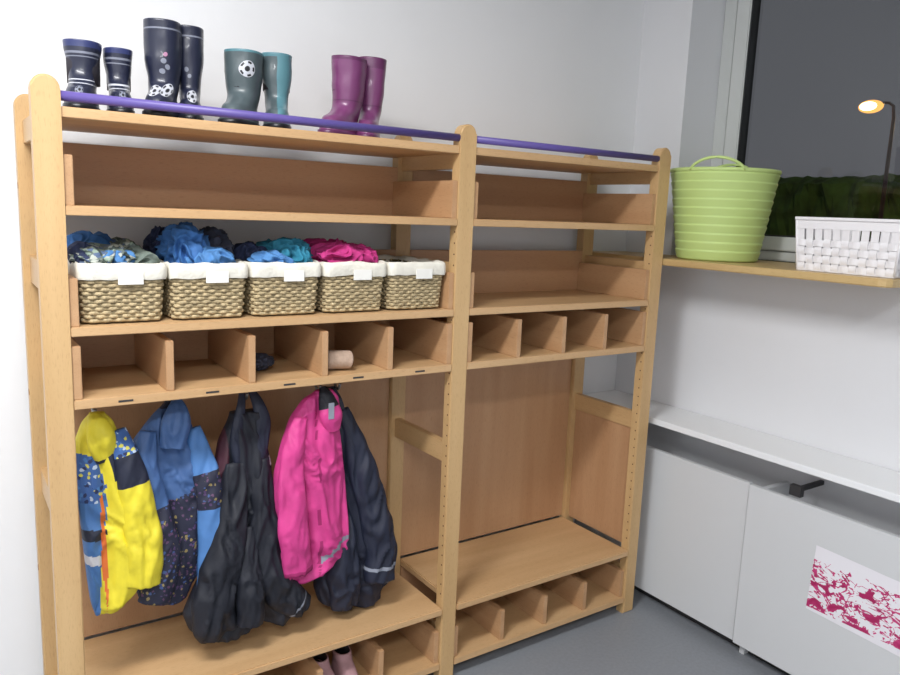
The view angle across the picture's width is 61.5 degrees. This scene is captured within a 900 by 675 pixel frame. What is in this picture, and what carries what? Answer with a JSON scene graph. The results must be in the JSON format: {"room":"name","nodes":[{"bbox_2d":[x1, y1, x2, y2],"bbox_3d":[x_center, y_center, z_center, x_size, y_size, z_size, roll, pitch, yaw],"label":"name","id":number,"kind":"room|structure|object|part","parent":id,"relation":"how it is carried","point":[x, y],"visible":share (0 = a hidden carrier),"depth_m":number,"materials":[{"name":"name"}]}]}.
{"room":"kindergarten cloakroom","nodes":[
{"label":"kindergarten cloakroom","id":0,"kind":"room"},
{"bbox_2d":[0,0,644,674],"bbox_3d":[-0.968,-0.305,2.078,4.760,2.800,0.100,-4,11,-34],"label":"wall","id":1,"kind":"structure","parent":0,"point":[558,72],"depth_m":2.35,"materials":[{"name":"paint"}]},
{"bbox_2d":[427,589,786,674],"bbox_3d":[0.190,1.465,0.557,4.760,0.100,4.430,-4,11,-34],"label":"floor","id":2,"kind":"structure","parent":0,"point":[650,638],"depth_m":2.62,"materials":[{"name":"plastic"}]},
{"bbox_2d":[13,74,670,674],"bbox_3d":[-0.180,0.224,2.367,1.955,1.723,0.387,-4,11,-34],"label":"shelf unit","id":3,"kind":"object","parent":2,"relation":"on","point":[472,411],"depth_m":2.30,"materials":[{"name":"brown wood"}]},
{"bbox_3d":[-0.937,-0.474,1.713,0.024,0.055,0.313,-4,11,-34],"label":"frame rail","id":4,"kind":"part","parent":3,"relation":"part of","materials":[{"name":"brown wood"}]},
{"bbox_3d":[-0.950,-0.147,1.768,0.024,0.068,0.313,-4,11,-34],"label":"frame rail","id":5,"kind":"part","parent":3,"relation":"part of","materials":[{"name":"brown wood"}]},
{"bbox_3d":[-1.063,0.256,1.980,0.055,1.718,0.036,-4,11,-34],"label":"post","id":6,"kind":"part","parent":3,"relation":"part of","materials":[{"name":"brown wood"}]},
{"bbox_3d":[-0.971,0.394,1.858,0.024,0.063,0.313,-4,11,-34],"label":"frame rail","id":7,"kind":"part","parent":3,"relation":"part of","materials":[{"name":"brown wood"}]},
{"bbox_3d":[-0.869,0.308,1.698,0.055,1.723,0.038,-4,11,-34],"label":"post","id":8,"kind":"part","parent":3,"relation":"part of","materials":[{"name":"brown wood"}]},
{"bbox_3d":[-0.901,-0.360,1.739,0.018,0.106,0.339,-4,11,-34],"label":"bay shelf","id":9,"kind":"part","parent":3,"relation":"part of","materials":[{"name":"brown wood"}]},
{"bbox_3d":[-0.911,-0.102,1.782,0.018,0.106,0.339,-4,11,-34],"label":"bay shelf","id":10,"kind":"part","parent":3,"relation":"part of","materials":[{"name":"brown wood"}]},
{"bbox_2d":[62,38,101,109],"bbox_3d":[-0.822,-0.581,1.686,0.078,0.158,0.158,-1,10,-16],"label":"rubber boot","id":11,"kind":"object","parent":3,"relation":"on","point":[82,56],"visible":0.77,"depth_m":1.68,"materials":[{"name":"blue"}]},
{"bbox_2d":[68,261,166,322],"bbox_3d":[-0.813,-0.123,1.820,0.195,0.138,0.299,-4,11,-34],"label":"wicker basket","id":12,"kind":"object","parent":3,"relation":"on","point":[107,292],"visible":0.76,"depth_m":1.70,"materials":[{"name":"wicker"},{"name":"cotton"}]},
{"bbox_2d":[67,230,160,263],"bbox_3d":[-0.803,-0.199,1.792,0.204,0.103,0.250,-4,11,-34],"label":"pile","id":13,"kind":"object","parent":12,"relation":"in","point":[83,246],"visible":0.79,"depth_m":1.73,"materials":[{"name":"fabric"}]},
{"bbox_2d":[103,47,134,112],"bbox_3d":[-0.761,-0.587,1.744,0.064,0.156,0.158,-2,11,-26],"label":"rubber boot","id":14,"kind":"object","parent":3,"relation":"on","point":[117,61],"visible":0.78,"depth_m":1.74,"materials":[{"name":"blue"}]},
{"bbox_2d":[75,411,163,615],"bbox_3d":[-0.807,0.428,1.855,0.192,0.518,0.097,-1,10,-20],"label":"jacket","id":15,"kind":"object","parent":3,"relation":"hanging from","point":[121,530],"visible":0.97,"depth_m":1.83,"materials":[{"name":"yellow fabric"}]},
{"bbox_2d":[142,18,181,117],"bbox_3d":[-0.676,-0.625,1.769,0.084,0.229,0.189,0,10,-12],"label":"rubber boot","id":16,"kind":"object","parent":3,"relation":"on","point":[162,38],"visible":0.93,"depth_m":1.76,"materials":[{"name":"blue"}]},
{"bbox_2d":[133,399,221,605],"bbox_3d":[-0.710,0.428,1.967,0.248,0.565,0.132,-5,12,-36],"label":"hooded jacket","id":17,"kind":"object","parent":3,"relation":"hanging from","point":[181,465],"visible":0.65,"depth_m":1.94,"materials":[{"name":"blue fabric"}]},
{"bbox_2d":[179,24,203,119],"bbox_3d":[-0.630,-0.635,1.832,0.071,0.233,0.189,-1,10,-19],"label":"rubber boot","id":18,"kind":"object","parent":3,"relation":"on","point":[192,36],"visible":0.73,"depth_m":1.83,"materials":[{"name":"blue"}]},
{"bbox_2d":[159,259,247,318],"bbox_3d":[-0.651,-0.134,1.929,0.194,0.137,0.299,-4,11,-34],"label":"wicker basket","id":19,"kind":"object","parent":3,"relation":"on","point":[204,289],"visible":0.77,"depth_m":1.81,"materials":[{"name":"wicker"},{"name":"cotton"}]},
{"bbox_2d":[143,222,235,263],"bbox_3d":[-0.644,-0.223,1.900,0.210,0.135,0.252,-4,11,-34],"label":"pile","id":20,"kind":"object","parent":19,"relation":"in","point":[183,242],"visible":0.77,"depth_m":1.83,"materials":[{"name":"blue fabric"}]},
{"bbox_3d":[-0.591,-0.440,2.157,1.009,0.151,0.018,-4,11,-34],"label":"bay shelf","id":21,"kind":"part","parent":3,"relation":"part of","materials":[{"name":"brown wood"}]},
{"bbox_3d":[-0.631,0.374,2.305,1.009,0.888,0.010,-4,11,-34],"label":"bay panel","id":22,"kind":"part","parent":3,"relation":"part of","materials":[{"name":"brown wood"}]},
{"bbox_2d":[218,48,262,125],"bbox_3d":[-0.524,-0.618,1.884,0.092,0.190,0.189,2,9,0],"label":"rubber boot","id":23,"kind":"object","parent":3,"relation":"on","point":[242,67],"visible":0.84,"depth_m":1.87,"materials":[{"name":"grey rubber"}]},
{"bbox_2d":[183,391,310,643],"bbox_3d":[-0.545,0.478,2.053,0.349,0.693,0.153,-4,11,-34],"label":"pants","id":24,"kind":"object","parent":3,"relation":"hanging from","point":[241,585],"visible":0.84,"depth_m":2.02,"materials":[{"name":"black fabric"}]},
{"bbox_3d":[-0.393,-0.533,1.855,1.015,0.021,0.021,-4,11,-34],"label":"bay rail","id":25,"kind":"part","parent":3,"relation":"part of","materials":[{"name":"purple metal"}]},
{"bbox_3d":[-0.501,-0.329,2.036,1.009,0.021,0.375,-4,11,-34],"label":"bay shelf","id":26,"kind":"part","parent":3,"relation":"part of","materials":[{"name":"brown wood"}]},
{"bbox_3d":[-0.511,-0.071,2.079,1.009,0.021,0.375,-4,11,-34],"label":"bay shelf","id":27,"kind":"part","parent":3,"relation":"part of","materials":[{"name":"brown wood"}]},
{"bbox_3d":[-0.517,0.090,2.106,1.009,0.022,0.375,-4,11,-34],"label":"bay shoe shelf","id":28,"kind":"part","parent":3,"relation":"part of","materials":[{"name":"brown wood"}]},
{"bbox_3d":[-0.540,0.063,2.062,0.122,0.050,0.147,-4,11,-34],"label":"knitted cap","id":29,"kind":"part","parent":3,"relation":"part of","materials":[{"name":"blue fabric"}]},
{"bbox_2d":[262,52,291,128],"bbox_3d":[-0.445,-0.630,1.946,0.081,0.199,0.189,0,10,-14],"label":"rubber boot","id":30,"kind":"object","parent":3,"relation":"on","point":[277,67],"visible":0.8,"depth_m":1.94,"materials":[{"name":"teal rubber"}]},
{"bbox_2d":[236,259,320,315],"bbox_3d":[-0.490,-0.146,2.039,0.194,0.137,0.299,-4,11,-34],"label":"wicker basket","id":31,"kind":"object","parent":3,"relation":"on","point":[272,288],"visible":0.64,"depth_m":1.92,"materials":[{"name":"wicker"},{"name":"white cotton"}]},
{"bbox_2d":[233,237,312,262],"bbox_3d":[-0.472,-0.214,2.008,0.203,0.108,0.216,-6,13,-41],"label":"pile","id":32,"kind":"object","parent":31,"relation":"in","point":[283,249],"visible":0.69,"depth_m":1.96,"materials":[{"name":"teal fabric"}]},
{"bbox_2d":[273,386,348,583],"bbox_3d":[-0.380,0.419,2.117,0.232,0.571,0.115,-4,11,-34],"label":"jacket","id":33,"kind":"object","parent":3,"relation":"hanging from","point":[310,499],"visible":0.96,"depth_m":2.08,"materials":[{"name":"fabric"}]},
{"bbox_2d":[312,652,334,674],"bbox_3d":[-0.377,0.998,2.245,0.065,0.086,0.163,-5,12,-39],"label":"shoe","id":34,"kind":"object","parent":3,"relation":"on","point":[322,660],"visible":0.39,"depth_m":2.24,"materials":[{"name":"pink"}]},
{"bbox_2d":[328,350,353,369],"bbox_3d":[-0.314,0.062,2.086,0.091,0.054,0.061,0,10,-14],"label":"sock","id":35,"kind":"object","parent":3,"relation":"on","point":[337,359],"visible":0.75,"depth_m":2.07,"materials":[{"name":"beige fabric"}]},
{"bbox_2d":[317,55,366,134],"bbox_3d":[-0.298,-0.651,2.048,0.093,0.221,0.200,6,10,22],"label":"rubber boot","id":36,"kind":"object","parent":3,"relation":"on","point":[348,71],"visible":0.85,"depth_m":2.04,"materials":[{"name":"purple rubber"}]},
{"bbox_2d":[331,645,357,674],"bbox_3d":[-0.317,0.994,2.285,0.065,0.086,0.163,-3,11,-30],"label":"shoe","id":37,"kind":"object","parent":3,"relation":"on","point":[342,663],"visible":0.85,"depth_m":2.27,"materials":[{"name":"pink"}]},
{"bbox_3d":[-0.552,1.044,2.260,1.009,0.022,0.363,-4,11,-34],"label":"bay floor shelf","id":38,"kind":"part","parent":3,"relation":"part of","materials":[{"name":"brown wood"}]},
{"bbox_2d":[312,259,386,312],"bbox_3d":[-0.329,-0.159,2.147,0.193,0.139,0.298,-4,11,-34],"label":"wicker basket","id":39,"kind":"object","parent":3,"relation":"on","point":[349,286],"visible":0.62,"depth_m":2.03,"materials":[{"name":"wicker"},{"name":"white cotton"}]},
{"bbox_2d":[304,238,377,262],"bbox_3d":[-0.318,-0.228,2.119,0.212,0.099,0.251,-4,11,-34],"label":"pile","id":40,"kind":"object","parent":39,"relation":"in","point":[323,250],"visible":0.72,"depth_m":2.05,"materials":[{"name":"fabric"}]},
{"bbox_2d":[313,386,396,611],"bbox_3d":[-0.276,0.485,2.273,0.265,0.698,0.158,-4,11,-34],"label":"jacket","id":41,"kind":"object","parent":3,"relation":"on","point":[358,578],"visible":0.68,"depth_m":2.24,"materials":[{"name":"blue fabric"}]},
{"bbox_2d":[356,56,386,137],"bbox_3d":[-0.228,-0.668,2.123,0.083,0.236,0.199,3,9,3],"label":"rubber boot","id":42,"kind":"object","parent":3,"relation":"on","point":[370,113],"visible":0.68,"depth_m":2.13,"materials":[{"name":"purple rubber"}]},
{"bbox_3d":[-0.601,-0.182,2.200,1.009,0.151,0.018,-4,11,-34],"label":"bay shelf","id":43,"kind":"part","parent":3,"relation":"part of","materials":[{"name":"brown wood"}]},
{"bbox_3d":[-0.183,0.192,2.575,0.055,1.718,0.036,-4,11,-34],"label":"post","id":44,"kind":"part","parent":3,"relation":"part of","materials":[{"name":"brown wood"}]},
{"bbox_2d":[378,254,445,309],"bbox_3d":[-0.167,-0.170,2.257,0.194,0.137,0.298,-4,11,-34],"label":"wicker basket","id":45,"kind":"object","parent":3,"relation":"on","point":[409,282],"visible":0.54,"depth_m":2.14,"materials":[{"name":"wicker"},{"name":"white cotton"}]},
{"bbox_3d":[-0.090,0.330,2.453,0.024,0.063,0.313,-4,11,-34],"label":"frame rail","id":46,"kind":"part","parent":3,"relation":"part of","materials":[{"name":"brown wood"}]},
{"bbox_3d":[-0.069,-0.212,2.363,0.024,0.068,0.313,-4,11,-34],"label":"frame rail","id":47,"kind":"part","parent":3,"relation":"part of","materials":[{"name":"brown wood"}]},
{"bbox_3d":[-0.082,-0.420,2.293,0.018,0.106,0.339,-4,11,-34],"label":"bay shelf","id":48,"kind":"part","parent":3,"relation":"part of","materials":[{"name":"brown wood"}]},
{"bbox_3d":[-0.056,-0.538,2.308,0.024,0.055,0.313,-4,11,-34],"label":"frame rail","id":49,"kind":"part","parent":3,"relation":"part of","materials":[{"name":"brown wood"}]},
{"bbox_3d":[-0.114,0.918,2.551,0.024,0.060,0.313,-4,11,-34],"label":"frame rail","id":50,"kind":"part","parent":3,"relation":"part of","materials":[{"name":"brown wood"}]},
{"bbox_3d":[-0.092,-0.161,2.336,0.018,0.106,0.339,-4,11,-34],"label":"bay shelf","id":51,"kind":"part","parent":3,"relation":"part of","materials":[{"name":"brown wood"}]},
{"bbox_3d":[0.011,0.244,2.293,0.055,1.723,0.038,-4,11,-34],"label":"post","id":52,"kind":"part","parent":3,"relation":"part of","materials":[{"name":"brown wood"}]},
{"bbox_3d":[-0.031,-0.166,2.377,0.018,0.106,0.339,-4,11,-34],"label":"bay shelf","id":53,"kind":"part","parent":3,"relation":"part of","materials":[{"name":"brown wood"}]},
{"bbox_3d":[-0.020,-0.424,2.334,0.018,0.106,0.339,-4,11,-34],"label":"bay shelf","id":54,"kind":"part","parent":3,"relation":"part of","materials":[{"name":"brown wood"}]},
{"bbox_3d":[0.154,0.317,2.836,0.778,0.888,0.010,-4,11,-34],"label":"bay panel","id":55,"kind":"part","parent":3,"relation":"part of","materials":[{"name":"brown wood"}]},
{"bbox_3d":[0.184,-0.239,2.731,0.778,0.151,0.018,-4,11,-34],"label":"bay shelf","id":56,"kind":"part","parent":3,"relation":"part of","materials":[{"name":"brown wood"}]},
{"bbox_3d":[0.195,-0.497,2.688,0.778,0.151,0.018,-4,11,-34],"label":"bay shelf","id":57,"kind":"part","parent":3,"relation":"part of","materials":[{"name":"brown wood"}]},
{"bbox_3d":[0.234,0.987,2.791,0.778,0.022,0.363,-4,11,-34],"label":"bay floor shelf","id":58,"kind":"part","parent":3,"relation":"part of","materials":[{"name":"brown wood"}]},
{"bbox_3d":[0.268,0.033,2.637,0.778,0.022,0.375,-4,11,-34],"label":"bay shoe shelf","id":59,"kind":"part","parent":3,"relation":"part of","materials":[{"name":"brown wood"}]},
{"bbox_3d":[0.274,-0.128,2.610,0.778,0.021,0.375,-4,11,-34],"label":"bay shelf","id":60,"kind":"part","parent":3,"relation":"part of","materials":[{"name":"brown wood"}]},
{"bbox_3d":[0.285,-0.386,2.567,0.778,0.021,0.375,-4,11,-34],"label":"bay shelf","id":61,"kind":"part","parent":3,"relation":"part of","materials":[{"name":"brown wood"}]},
{"bbox_3d":[0.392,-0.591,2.385,0.784,0.021,0.021,-4,11,-34],"label":"bay rail","id":62,"kind":"part","parent":3,"relation":"part of","materials":[{"name":"purple metal"}]},
{"bbox_3d":[0.507,0.141,3.041,0.055,1.718,0.036,-4,11,-34],"label":"post","id":63,"kind":"part","parent":3,"relation":"part of","materials":[{"name":"brown wood"}]},
{"bbox_3d":[0.599,0.280,2.919,0.024,0.063,0.313,-4,11,-34],"label":"frame rail","id":64,"kind":"part","parent":3,"relation":"part of","materials":[{"name":"brown wood"}]},
{"bbox_3d":[0.598,-0.212,2.802,0.018,0.106,0.339,-4,11,-34],"label":"bay shelf","id":65,"kind":"part","parent":3,"relation":"part of","materials":[{"name":"brown wood"}]},
{"bbox_3d":[0.621,-0.262,2.829,0.024,0.068,0.313,-4,11,-34],"label":"frame rail","id":66,"kind":"part","parent":3,"relation":"part of","materials":[{"name":"brown wood"}]},
{"bbox_3d":[0.576,0.868,3.017,0.024,0.060,0.313,-4,11,-34],"label":"frame rail","id":67,"kind":"part","parent":3,"relation":"part of","materials":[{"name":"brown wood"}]},
{"bbox_3d":[0.608,-0.470,2.759,0.018,0.106,0.339,-4,11,-34],"label":"bay shelf","id":68,"kind":"part","parent":3,"relation":"part of","materials":[{"name":"brown wood"}]},
{"bbox_3d":[0.634,-0.589,2.775,0.024,0.055,0.313,-4,11,-34],"label":"frame rail","id":69,"kind":"part","parent":3,"relation":"part of","materials":[{"name":"brown wood"}]},
{"bbox_3d":[0.701,0.194,2.759,0.055,1.723,0.038,-4,11,-34],"label":"post","id":70,"kind":"part","parent":3,"relation":"part of","materials":[{"name":"brown wood"}]},
{"bbox_2d":[576,445,899,674],"bbox_3d":[1.579,0.914,1.895,0.196,0.655,3.420,-4,11,-34],"label":"cabinet","id":71,"kind":"object","parent":2,"relation":"on","point":[733,556],"visible":0.7,"depth_m":2.55,"materials":[{"name":"white laminate"}]},
{"bbox_3d":[0.779,0.708,2.916,0.018,0.573,0.797,-4,11,-34],"label":"panel","id":72,"kind":"part","parent":71,"relation":"part of","materials":[{"name":"white laminate"}]},
{"bbox_3d":[1.181,0.486,2.481,0.143,0.015,0.015,-4,11,-34],"label":"bracket arm","id":73,"kind":"part","parent":71,"relation":"part of","materials":[{"name":"grey metal"}]},
{"bbox_3d":[1.240,0.841,2.229,0.018,0.573,0.867,-4,11,-34],"label":"panel","id":74,"kind":"part","parent":71,"relation":"part of","materials":[{"name":"white laminate"}]},
{"bbox_2d":[806,545,899,656],"bbox_3d":[1.212,0.778,2.244,0.002,0.228,0.309,-4,11,-34],"label":"painting","id":75,"kind":"object","parent":71,"relation":"attached to","point":[857,598],"visible":1,"depth_m":2.25,"materials":[{"name":"paper"}]},
{"bbox_2d":[615,0,899,535],"bbox_3d":[2.066,-0.097,1.548,0.340,2.800,4.230,-4,11,-34],"label":"wall","id":76,"kind":"structure","parent":0,"point":[816,364],"depth_m":2.74,"materials":[{"name":"paint"}]},
{"bbox_2d":[711,0,737,166],"bbox_3d":[1.098,-0.927,2.989,0.070,1.212,0.060,-4,11,-34],"label":"frame","id":77,"kind":"object","parent":76,"relation":"attached to","point":[731,8],"visible":0.22,"depth_m":2.96,"materials":[{"name":"grey"}]},
{"bbox_2d":[585,390,899,502],"bbox_3d":[1.585,0.513,1.826,0.216,0.022,3.428,-4,11,-34],"label":"countertop","id":78,"kind":"structure","parent":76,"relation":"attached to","point":[882,482],"depth_m":2.51,"materials":[{"name":"white laminate"}]},
{"bbox_2d":[592,251,899,287],"bbox_3d":[1.043,-0.254,2.672,0.453,0.024,1.203,-4,11,-34],"label":"shelf","id":79,"kind":"object","parent":76,"relation":"attached to","point":[760,267],"visible":0.68,"depth_m":2.41,"materials":[{"name":"brown wood"}]},
{"bbox_2d":[670,155,781,262],"bbox_3d":[0.973,-0.457,2.719,0.379,0.354,0.374,-4,11,-34],"label":"tub","id":80,"kind":"object","parent":79,"relation":"on","point":[722,213],"visible":1,"depth_m":2.59,"materials":[{"name":"green plastic"}]},
{"bbox_3d":[0.898,-0.585,2.542,0.186,0.050,0.033,7,11,27],"label":"handle","id":81,"kind":"part","parent":80,"relation":"part of","materials":[{"name":"green plastic"}]},
{"bbox_3d":[1.060,-0.630,2.846,0.186,0.050,0.033,7,11,27],"label":"handle","id":82,"kind":"part","parent":80,"relation":"part of","materials":[{"name":"green plastic"}]},
{"bbox_2d":[795,216,899,277],"bbox_3d":[1.240,-0.273,2.265,0.237,0.161,0.325,-4,11,-34],"label":"woven basket","id":83,"kind":"object","parent":79,"relation":"on","point":[823,244],"visible":1,"depth_m":2.20,"materials":[{"name":"white plastic"}]},
{"bbox_2d":[723,0,795,251],"bbox_3d":[1.833,-0.711,1.897,0.062,1.113,2.601,-4,11,-34],"label":"window frame","id":84,"kind":"structure","parent":76,"relation":"in","point":[744,9],"depth_m":2.89,"materials":[{"name":"grey"}]},
{"bbox_2d":[736,0,760,166],"bbox_3d":[1.138,-0.906,2.901,0.046,1.012,0.005,-4,11,-34],"label":"seal","id":85,"kind":"object","parent":84,"relation":"attached to","point":[756,4],"visible":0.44,"depth_m":2.88,"materials":[{"name":"grey rubber"}]},
{"bbox_3d":[1.829,-0.182,1.959,0.062,0.051,2.540,-4,11,-34],"label":"sash bottom","id":86,"kind":"part","parent":84,"relation":"part of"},
{"bbox_2d":[764,234,879,241],"bbox_3d":[1.829,-0.210,1.953,0.046,0.005,2.530,-4,11,-34],"label":"seal","id":87,"kind":"object","parent":84,"relation":"on","point":[764,234],"visible":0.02,"depth_m":2.80,"materials":[{"name":"grey rubber"}]},
{"bbox_2d":[758,250,795,261],"bbox_3d":[1.841,-0.138,1.976,0.070,0.034,2.670,-4,11,-34],"label":"frame","id":88,"kind":"object","parent":76,"relation":"attached to","point":[764,254],"visible":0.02,"depth_m":2.82,"materials":[{"name":"grey"}]},
{"label":"outside","id":89,"kind":"structure","parent":0,"visible":0},
{"label":"ground","id":90,"kind":"structure","parent":89,"visible":0},
{"bbox_2d":[758,173,899,262],"bbox_3d":[7.033,-2.232,25.091,2.319,6.065,60.000,-4,11,-34],"label":"hedge","id":91,"kind":"object","parent":90,"relation":"on","point":[807,196],"visible":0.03,"depth_m":19.50,"materials":[{"name":"green plant"}]},
{"bbox_2d":[858,100,895,239],"bbox_3d":[6.529,-0.420,12.312,0.549,6.650,0.324,9,11,34],"label":"street lamp","id":92,"kind":"object","parent":90,"relation":"on","point":[870,106],"visible":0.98,"depth_m":11.82,"materials":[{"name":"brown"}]},
{"bbox_3d":[6.505,-3.599,11.777,0.120,0.130,0.260,-4,11,-34],"label":"lamp bulb","id":93,"kind":"part","parent":92,"relation":"part of","materials":[{"name":"white glass"}]},
{"bbox_3d":[6.583,-3.611,11.840,0.240,0.200,0.380,-4,11,-34],"label":"lamp glass","id":94,"kind":"part","parent":92,"relation":"part of","materials":[{"name":"yellow glass"}]}
]}

